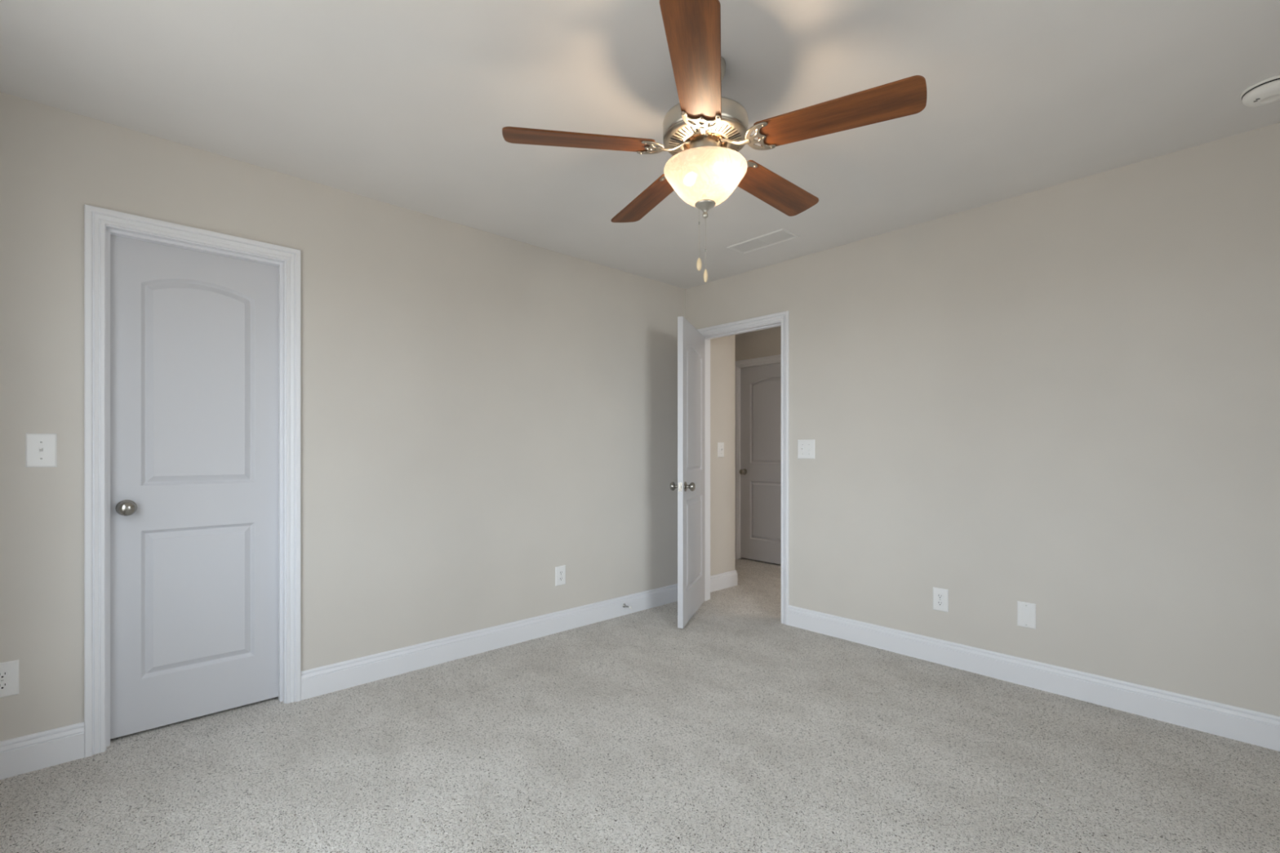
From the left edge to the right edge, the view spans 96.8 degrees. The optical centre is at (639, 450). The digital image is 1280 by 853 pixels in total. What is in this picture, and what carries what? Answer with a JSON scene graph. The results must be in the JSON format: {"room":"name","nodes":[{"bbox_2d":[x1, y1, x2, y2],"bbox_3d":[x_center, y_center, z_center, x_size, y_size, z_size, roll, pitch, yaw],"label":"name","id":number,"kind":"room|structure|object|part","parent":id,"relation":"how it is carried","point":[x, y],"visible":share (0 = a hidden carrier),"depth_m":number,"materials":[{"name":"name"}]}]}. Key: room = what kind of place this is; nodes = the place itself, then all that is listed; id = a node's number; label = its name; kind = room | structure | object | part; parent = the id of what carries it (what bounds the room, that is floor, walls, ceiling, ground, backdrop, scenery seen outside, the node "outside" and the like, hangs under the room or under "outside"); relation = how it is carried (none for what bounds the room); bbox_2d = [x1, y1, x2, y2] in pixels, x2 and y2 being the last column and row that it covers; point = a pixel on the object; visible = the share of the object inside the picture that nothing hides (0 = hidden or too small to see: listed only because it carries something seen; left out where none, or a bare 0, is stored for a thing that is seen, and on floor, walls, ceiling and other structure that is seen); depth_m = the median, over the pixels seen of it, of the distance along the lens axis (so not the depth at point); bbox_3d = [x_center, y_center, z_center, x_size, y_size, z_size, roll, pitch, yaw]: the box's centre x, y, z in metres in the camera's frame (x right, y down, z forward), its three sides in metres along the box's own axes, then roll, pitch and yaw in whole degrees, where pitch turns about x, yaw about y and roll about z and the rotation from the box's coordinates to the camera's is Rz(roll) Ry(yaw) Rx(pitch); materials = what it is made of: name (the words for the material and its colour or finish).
{"room":"empty bedroom","nodes":[
{"label":"empty bedroom","id":0,"kind":"room"},
{"bbox_2d":[0,92,734,741],"bbox_3d":[-0.820,-0.056,3.458,4.392,2.440,0.115,0,0,-43],"label":"wall","id":1,"kind":"structure","parent":0,"point":[484,414],"depth_m":2.92,"materials":[{"name":"beige paint"}]},
{"bbox_2d":[0,659,18,697],"bbox_3d":[-2.268,0.816,2.020,0.079,0.124,0.008,0,0,-43],"label":"wall outlet","id":2,"kind":"object","parent":1,"relation":"attached to","point":[9,670],"visible":1,"depth_m":2.03,"materials":[{"name":"white plastic"}]},
{"bbox_2d":[0,670,9,679],"bbox_3d":[-2.266,0.796,2.018,0.034,0.027,0.004,0,0,-43],"label":"receptacle","id":3,"kind":"object","parent":2,"relation":"attached to","point":[4,674],"depth_m":2.02,"materials":[{"name":"white plastic"}]},
{"bbox_2d":[0,680,9,689],"bbox_3d":[-2.266,0.835,2.018,0.034,0.027,0.004,0,0,-43],"label":"receptacle","id":4,"kind":"object","parent":2,"relation":"attached to","point":[4,685],"depth_m":2.02,"materials":[{"name":"white plastic"}]},
{"bbox_2d":[25,433,57,467],"bbox_3d":[-2.194,-0.001,2.080,0.079,0.124,0.021,0,0,-43],"label":"light switch","id":5,"kind":"object","parent":1,"relation":"attached to","point":[41,449],"visible":1,"depth_m":2.08,"materials":[{"name":"white plastic"}]},
{"bbox_2d":[84,204,301,757],"bbox_3d":[-1.907,0.114,2.468,0.722,2.099,0.190,0,0,-43],"label":"door","id":6,"kind":"structure","parent":1,"relation":"in","point":[193,335],"depth_m":2.42,"materials":[{"name":"white paint"}]},
{"bbox_3d":[-2.056,0.231,2.274,0.065,0.065,0.066,0,0,-43],"label":"knob","id":7,"kind":"part","parent":6,"relation":"part of","materials":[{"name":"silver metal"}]},
{"bbox_2d":[0,569,737,779],"bbox_3d":[-0.873,1.098,3.525,4.408,0.131,0.316,0,0,-43],"label":"baseboard","id":8,"kind":"structure","parent":1,"relation":"attached to","point":[23,754],"depth_m":3.00,"materials":[{"name":"white paint"}]},
{"bbox_2d":[555,564,565,586],"bbox_3d":[-0.511,0.806,3.662,0.079,0.124,0.008,0,0,-43],"label":"wall outlet","id":9,"kind":"object","parent":1,"relation":"attached to","point":[560,571],"visible":1,"depth_m":3.66,"materials":[{"name":"white plastic"}]},
{"bbox_2d":[622,603,631,608],"bbox_3d":[-0.087,1.096,3.993,0.027,0.027,0.076,0,0,-43],"label":"door stop","id":10,"kind":"object","parent":1,"relation":"attached to","point":[624,604],"visible":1,"depth_m":4.00,"materials":[{"name":"metal"}]},
{"bbox_2d":[717,442,724,457],"bbox_3d":[0.687,-0.008,4.774,0.079,0.124,0.021,0,0,-43],"label":"light switch","id":11,"kind":"object","parent":1,"relation":"attached to","point":[720,445],"visible":1,"depth_m":4.77,"materials":[{"name":"white plastic"}]},
{"bbox_2d":[0,0,1279,288],"bbox_3d":[0.618,-1.336,2.910,5.975,0.120,4.780,0,0,-43],"label":"ceiling","id":12,"kind":"structure","parent":0,"point":[405,104],"depth_m":2.01,"materials":[{"name":"paint"}]},
{"bbox_2d":[502,0,927,282],"bbox_3d":[0.248,-0.917,1.918,1.220,0.718,1.271,0,0,-43],"label":"ceiling fan","id":13,"kind":"object","parent":12,"relation":"hanging from","point":[704,133],"visible":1,"depth_m":1.76,"materials":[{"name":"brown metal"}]},
{"bbox_3d":[-0.196,-0.996,1.824,0.480,0.006,0.138,0,11,-8],"label":"blade","id":14,"kind":"part","parent":13,"relation":"part of","materials":[{"name":"brown wood"}]},
{"bbox_3d":[0.032,-0.996,2.258,0.138,0.006,0.480,-13,6,-26],"label":"blade","id":15,"kind":"part","parent":13,"relation":"part of","materials":[{"name":"brown wood"}]},
{"bbox_3d":[0.146,-0.996,1.474,0.138,0.006,0.480,12,2,10],"label":"blade","id":16,"kind":"part","parent":13,"relation":"part of","materials":[{"name":"brown wood"}]},
{"bbox_3d":[0.196,-0.724,1.884,0.005,0.170,0.005,0,0,11],"label":"pull chain","id":17,"kind":"part","parent":13,"relation":"part of","materials":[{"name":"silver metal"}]},
{"bbox_3d":[0.217,-1.027,1.884,0.280,0.028,0.280,0,0,-43],"label":"vent dish","id":18,"kind":"part","parent":13,"relation":"part of","materials":[{"name":"silver metal"}]},
{"bbox_3d":[0.218,-0.688,1.884,0.005,0.173,0.005,0,0,-43],"label":"pull chain","id":19,"kind":"part","parent":13,"relation":"part of","materials":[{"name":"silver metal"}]},
{"bbox_3d":[0.217,-0.878,1.884,0.275,0.122,0.275,0,0,-43],"label":"lamp shade","id":20,"kind":"part","parent":13,"relation":"part of","materials":[{"name":"white glass"}]},
{"bbox_3d":[0.515,-0.996,2.175,0.480,0.006,0.138,0,-11,-44],"label":"blade","id":21,"kind":"part","parent":13,"relation":"part of","materials":[{"name":"brown wood"}]},
{"bbox_3d":[0.586,-0.996,1.690,0.480,0.006,0.138,0,-11,28],"label":"blade","id":22,"kind":"part","parent":13,"relation":"part of","materials":[{"name":"brown wood"}]},
{"bbox_2d":[726,228,799,254],"bbox_3d":[0.745,-1.272,3.469,0.172,0.008,0.406,0,0,-43],"label":"ceiling vent","id":23,"kind":"object","parent":12,"relation":"in","point":[782,235],"visible":1,"depth_m":3.45,"materials":[{"name":"metal"}]},
{"bbox_2d":[1240,75,1279,106],"bbox_3d":[2.211,-1.254,1.990,0.150,0.044,0.150,0,0,-43],"label":"smoke detector","id":24,"kind":"object","parent":12,"relation":"attached to","point":[1266,91],"visible":1,"depth_m":1.98,"materials":[{"name":"plastic"}]},
{"bbox_2d":[0,558,1279,852],"bbox_3d":[0.618,1.224,2.910,5.975,0.120,4.780,0,0,-43],"label":"floor","id":25,"kind":"structure","parent":0,"point":[738,728],"depth_m":2.06,"materials":[{"name":"beige carpet"}]},
{"bbox_2d":[734,326,781,360],"bbox_3d":[2.170,-0.056,4.976,0.115,2.440,3.650,0,0,-43],"label":"wall","id":26,"kind":"structure","parent":0,"point":[766,342],"depth_m":5.89,"materials":[{"name":"beige paint"}]},
{"bbox_2d":[734,354,781,564],"bbox_3d":[1.342,0.100,5.838,0.147,2.127,0.890,0,0,-43],"label":"door","id":27,"kind":"structure","parent":26,"relation":"in","point":[757,381],"depth_m":5.94,"materials":[{"name":"white paint"}]},
{"bbox_3d":[1.093,0.225,6.045,0.066,0.065,0.065,0,0,-43],"label":"knob","id":28,"kind":"part","parent":27,"relation":"part of","materials":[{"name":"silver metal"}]},
{"bbox_2d":[685,122,1279,715],"bbox_3d":[1.672,-0.056,3.166,0.115,2.440,3.715,0,0,-43],"label":"wall","id":29,"kind":"structure","parent":0,"point":[1062,399],"depth_m":2.71,"materials":[{"name":"beige paint"}]},
{"bbox_2d":[670,311,789,628],"bbox_3d":[0.529,0.114,3.940,0.764,2.099,0.841,0,0,-43],"label":"door","id":30,"kind":"structure","parent":29,"relation":"in","point":[693,486],"depth_m":3.88,"materials":[{"name":"white paint"}]},
{"bbox_3d":[0.232,0.236,3.756,0.066,0.065,0.065,0,0,18],"label":"knob","id":31,"kind":"part","parent":30,"relation":"part of","materials":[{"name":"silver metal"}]},
{"bbox_3d":[0.260,0.236,3.679,0.025,0.056,0.010,0,0,18],"label":"latch plate","id":32,"kind":"part","parent":30,"relation":"part of","materials":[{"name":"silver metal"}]},
{"bbox_3d":[0.328,0.236,3.724,0.066,0.065,0.065,0,0,18],"label":"knob","id":33,"kind":"part","parent":30,"relation":"part of","materials":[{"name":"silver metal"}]},
{"bbox_2d":[797,439,814,458],"bbox_3d":[1.078,-0.010,3.701,0.021,0.124,0.125,0,0,-43],"label":"light switch","id":34,"kind":"object","parent":29,"relation":"attached to","point":[806,448],"visible":1,"depth_m":3.70,"materials":[{"name":"white plastic"}]},
{"bbox_2d":[933,586,948,612],"bbox_3d":[1.643,0.815,3.107,0.008,0.124,0.079,0,0,-43],"label":"wall outlet","id":35,"kind":"object","parent":29,"relation":"attached to","point":[940,596],"visible":1,"depth_m":3.10,"materials":[{"name":"white plastic"}]},
{"bbox_2d":[937,593,943,599],"bbox_3d":[1.641,0.795,3.105,0.004,0.027,0.034,0,0,-43],"label":"receptacle","id":36,"kind":"object","parent":35,"relation":"attached to","point":[940,596],"depth_m":3.10,"materials":[{"name":"white plastic"}]},
{"bbox_2d":[937,600,943,605],"bbox_3d":[1.641,0.834,3.105,0.004,0.027,0.034,0,0,-43],"label":"receptacle","id":37,"kind":"object","parent":35,"relation":"attached to","point":[939,602],"depth_m":3.10,"materials":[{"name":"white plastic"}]},
{"bbox_2d":[1017,600,1035,629],"bbox_3d":[1.916,0.815,2.816,0.007,0.124,0.079,0,0,-43],"label":"blank wall plate","id":38,"kind":"object","parent":29,"relation":"attached to","point":[1026,611],"visible":1,"depth_m":2.81,"materials":[{"name":"white plastic"}]},
{"bbox_2d":[787,604,1279,751],"bbox_3d":[1.585,1.098,3.163,0.016,0.131,3.600,0,0,-43],"label":"baseboard","id":39,"kind":"structure","parent":29,"relation":"attached to","point":[1258,728],"depth_m":2.69,"materials":[{"name":"white paint"}]}
]}

